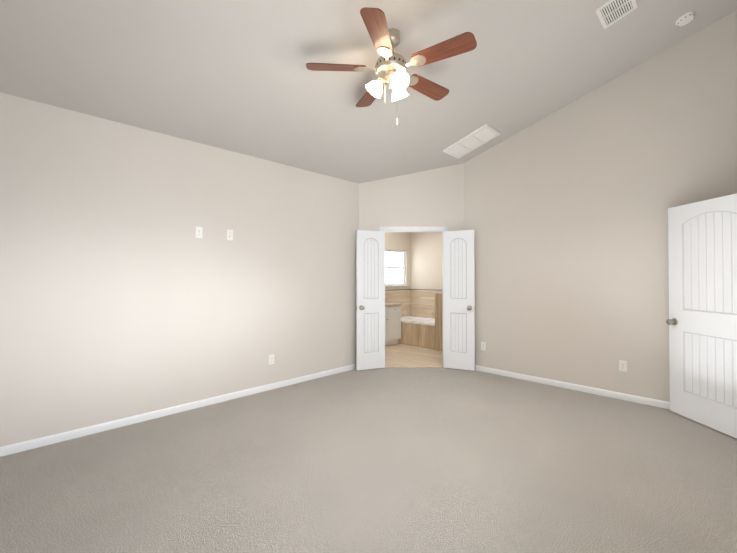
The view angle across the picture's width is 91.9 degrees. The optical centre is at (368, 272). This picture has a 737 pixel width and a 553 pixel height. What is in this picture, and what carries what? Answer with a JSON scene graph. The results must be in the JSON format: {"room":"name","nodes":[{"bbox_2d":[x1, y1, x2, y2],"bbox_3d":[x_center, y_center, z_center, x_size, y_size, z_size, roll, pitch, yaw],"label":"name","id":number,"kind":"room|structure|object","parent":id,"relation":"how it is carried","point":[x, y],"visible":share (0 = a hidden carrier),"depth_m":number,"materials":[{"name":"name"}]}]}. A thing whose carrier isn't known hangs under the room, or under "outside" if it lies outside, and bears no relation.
{"room":"empty bedroom","nodes":[
{"label":"empty bedroom","id":0,"kind":"room"},
{"bbox_2d":[0,92,358,446],"bbox_3d":[-1.641,0.003,3.806,4.220,2.725,0.120,1,-1,-45],"label":"wall","id":1,"kind":"structure","parent":0,"point":[124,292],"depth_m":3.32,"materials":[{"name":"paint"}]},
{"bbox_2d":[0,364,355,456],"bbox_3d":[-1.569,1.331,3.769,4.050,0.068,0.013,1,-1,-45],"label":"baseboard","id":2,"kind":"structure","parent":1,"relation":"attached to","point":[49,440],"depth_m":3.30,"materials":[{"name":"white wood"}]},
{"bbox_2d":[195,226,202,237],"bbox_3d":[-1.728,-0.415,3.633,0.070,0.115,0.008,1,-1,-45],"label":"electrical outlet","id":3,"kind":"object","parent":1,"relation":"attached to","point":[198,232],"visible":1,"depth_m":3.63,"materials":[{"name":"white plastic"}]},
{"bbox_2d":[227,229,232,239],"bbox_3d":[-1.500,-0.413,3.860,0.070,0.115,0.008,1,-1,-45],"label":"electrical outlet","id":4,"kind":"object","parent":1,"relation":"attached to","point":[229,234],"visible":1,"depth_m":3.85,"materials":[{"name":"white plastic"}]},
{"bbox_2d":[269,354,273,364],"bbox_3d":[-1.141,1.020,4.202,0.070,0.115,0.008,1,-1,-45],"label":"electrical outlet","id":5,"kind":"object","parent":1,"relation":"attached to","point":[271,359],"visible":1,"depth_m":4.20,"materials":[{"name":"white plastic"}]},
{"bbox_2d":[0,368,736,552],"bbox_3d":[0.245,1.384,2.719,5.138,0.060,4.060,1,-1,-45],"label":"floor carpet","id":6,"kind":"object","parent":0,"point":[413,460],"visible":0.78,"depth_m":2.36,"materials":[{"name":"grey carpet"}]},
{"bbox_2d":[0,0,736,183],"bbox_3d":[0.245,-1.963,2.757,5.418,1.322,4.340,1,-1,-45],"label":"ceiling","id":7,"kind":"structure","parent":0,"point":[237,76],"depth_m":3.05,"materials":[{"name":"paint"}]},
{"bbox_2d":[306,7,476,124],"bbox_3d":[0.215,-1.538,2.832,1.259,0.757,1.282,1,-1,-45],"label":"fan","id":8,"kind":"object","parent":7,"relation":"hanging from","point":[391,67],"visible":1,"depth_m":2.72,"materials":[{"name":"brown wood"}]},
{"bbox_2d":[443,124,500,158],"bbox_3d":[1.346,-1.710,4.668,0.390,0.194,0.626,1,-1,-45],"label":"ceiling vent","id":9,"kind":"object","parent":7,"relation":"in","point":[475,139],"visible":1,"depth_m":4.63,"materials":[{"name":"white metal"}]},
{"bbox_2d":[595,0,637,28],"bbox_3d":[2.075,-2.210,2.980,0.310,0.077,0.243,1,-1,-45],"label":"ceiling vent","id":10,"kind":"object","parent":7,"relation":"in","point":[610,12],"visible":1,"depth_m":2.99,"materials":[{"name":"white metal"}]},
{"bbox_2d":[676,11,694,26],"bbox_3d":[2.881,-2.304,3.239,0.136,0.065,0.135,1,-1,-45],"label":"smoke detector","id":11,"kind":"object","parent":7,"relation":"attached to","point":[685,19],"visible":1,"depth_m":3.21,"materials":[{"name":"white plastic"}]},
{"bbox_2d":[385,232,410,289],"bbox_3d":[0.036,0.093,7.130,2.450,2.620,0.120,1,-1,-45],"label":"wall","id":12,"kind":"structure","parent":0,"point":[400,241],"depth_m":7.76,"materials":[{"name":"paint"}]},
{"bbox_2d":[385,249,407,285],"bbox_3d":[0.450,-0.108,7.496,1.090,0.770,0.110,1,-1,-45],"label":"bathroom window","id":13,"kind":"structure","parent":12,"relation":"in","point":[394,267],"depth_m":7.67,"materials":[{"name":"white glass"}]},
{"bbox_2d":[385,289,410,316],"bbox_3d":[0.084,0.874,7.073,2.450,1.057,0.015,1,-1,-45],"label":"wainscot","id":14,"kind":"structure","parent":12,"relation":"attached to","point":[403,296],"depth_m":7.72,"materials":[{"name":"wood"}]},
{"bbox_2d":[359,163,463,230],"bbox_3d":[0.630,-0.137,5.279,1.659,3.038,0.120,0,-1,0],"label":"wall","id":15,"kind":"structure","parent":0,"point":[431,198],"depth_m":5.23,"materials":[{"name":"paint"}]},
{"bbox_2d":[356,230,384,370],"bbox_3d":[0.037,0.381,5.106,0.443,1.975,0.175,0,-1,-23],"label":"double door","id":16,"kind":"structure","parent":15,"relation":"in","point":[370,299],"depth_m":5.09,"materials":[{"name":"white wood"}]},
{"bbox_2d":[380,226,447,366],"bbox_3d":[0.666,0.351,5.273,1.004,2.062,0.152,0,-1,0],"label":"door frame","id":17,"kind":"structure","parent":15,"relation":"attached to","point":[413,229],"depth_m":5.24,"materials":[{"name":"white wood"}]},
{"bbox_2d":[443,230,474,370],"bbox_3d":[1.288,0.381,5.095,0.443,1.975,0.175,0,-1,26],"label":"double door","id":18,"kind":"structure","parent":15,"relation":"in","point":[459,293],"depth_m":5.08,"materials":[{"name":"white wood"}]},
{"bbox_2d":[385,343,443,367],"bbox_3d":[1.159,1.422,5.926,2.778,0.056,3.390,1,-1,-45],"label":"floor","id":19,"kind":"structure","parent":0,"point":[398,355],"depth_m":5.88,"materials":[{"name":"brown wood"}]},
{"bbox_2d":[385,298,401,345],"bbox_3d":[0.090,0.949,6.751,1.225,0.900,0.446,1,-1,-45],"label":"bathroom vanity","id":20,"kind":"object","parent":19,"relation":"on","point":[392,323],"visible":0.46,"depth_m":6.88,"materials":[{"name":"white wood"}]},
{"bbox_2d":[398,316,434,348],"bbox_3d":[1.074,1.174,7.213,0.818,0.460,1.182,1,-1,-45],"label":"bathtub","id":21,"kind":"object","parent":19,"relation":"on","point":[417,331],"visible":0.62,"depth_m":6.84,"materials":[{"name":"tile"}]},
{"bbox_2d":[411,232,441,289],"bbox_3d":[2.143,0.090,6.837,0.120,2.620,3.510,1,-1,-45],"label":"wall","id":22,"kind":"structure","parent":0,"point":[426,260],"depth_m":7.65,"materials":[{"name":"paint"}]},
{"bbox_2d":[411,289,441,317],"bbox_3d":[2.099,0.871,6.776,0.015,1.057,3.258,1,-1,-45],"label":"wainscot","id":23,"kind":"structure","parent":22,"relation":"attached to","point":[422,302],"depth_m":7.69,"materials":[{"name":"wood"}]},
{"bbox_2d":[435,293,441,350],"bbox_3d":[1.559,0.884,6.736,0.811,1.030,0.176,1,-1,-45],"label":"wall tile","id":24,"kind":"structure","parent":22,"relation":"attached to","point":[438,321],"depth_m":6.46,"materials":[{"name":"brown tile"}]},
{"bbox_2d":[464,10,736,401],"bbox_3d":[2.516,-0.571,4.188,0.120,3.883,3.142,1,-1,-45],"label":"wall","id":25,"kind":"structure","parent":0,"point":[566,207],"depth_m":3.99,"materials":[{"name":"paint"}]},
{"bbox_2d":[481,342,485,350],"bbox_3d":[1.607,1.024,4.990,0.008,0.115,0.070,1,-1,-45],"label":"electrical outlet","id":26,"kind":"object","parent":25,"relation":"attached to","point":[483,345],"visible":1,"depth_m":4.98,"materials":[{"name":"white plastic"}]},
{"bbox_2d":[475,365,669,408],"bbox_3d":[2.444,1.336,4.144,0.013,0.068,2.972,1,-1,-45],"label":"baseboard","id":27,"kind":"structure","parent":25,"relation":"attached to","point":[629,397],"depth_m":4.12,"materials":[{"name":"white wood"}]},
{"bbox_2d":[619,360,626,371],"bbox_3d":[2.748,1.006,3.847,0.008,0.115,0.070,1,-1,-45],"label":"electrical outlet","id":28,"kind":"object","parent":25,"relation":"attached to","point":[623,366],"visible":1,"depth_m":3.84,"materials":[{"name":"white plastic"}]},
{"bbox_3d":[1.679,-0.605,1.219,5.258,3.883,0.120,1,-1,-45],"label":"wall","id":29,"kind":"structure","parent":0,"visible":0},
{"bbox_2d":[666,193,736,438],"bbox_3d":[2.996,0.351,3.105,0.175,1.990,0.817,0,-1,-2],"label":"entry door","id":30,"kind":"structure","parent":29,"relation":"in","point":[701,321],"depth_m":3.16,"materials":[{"name":"white wood"}]}
]}

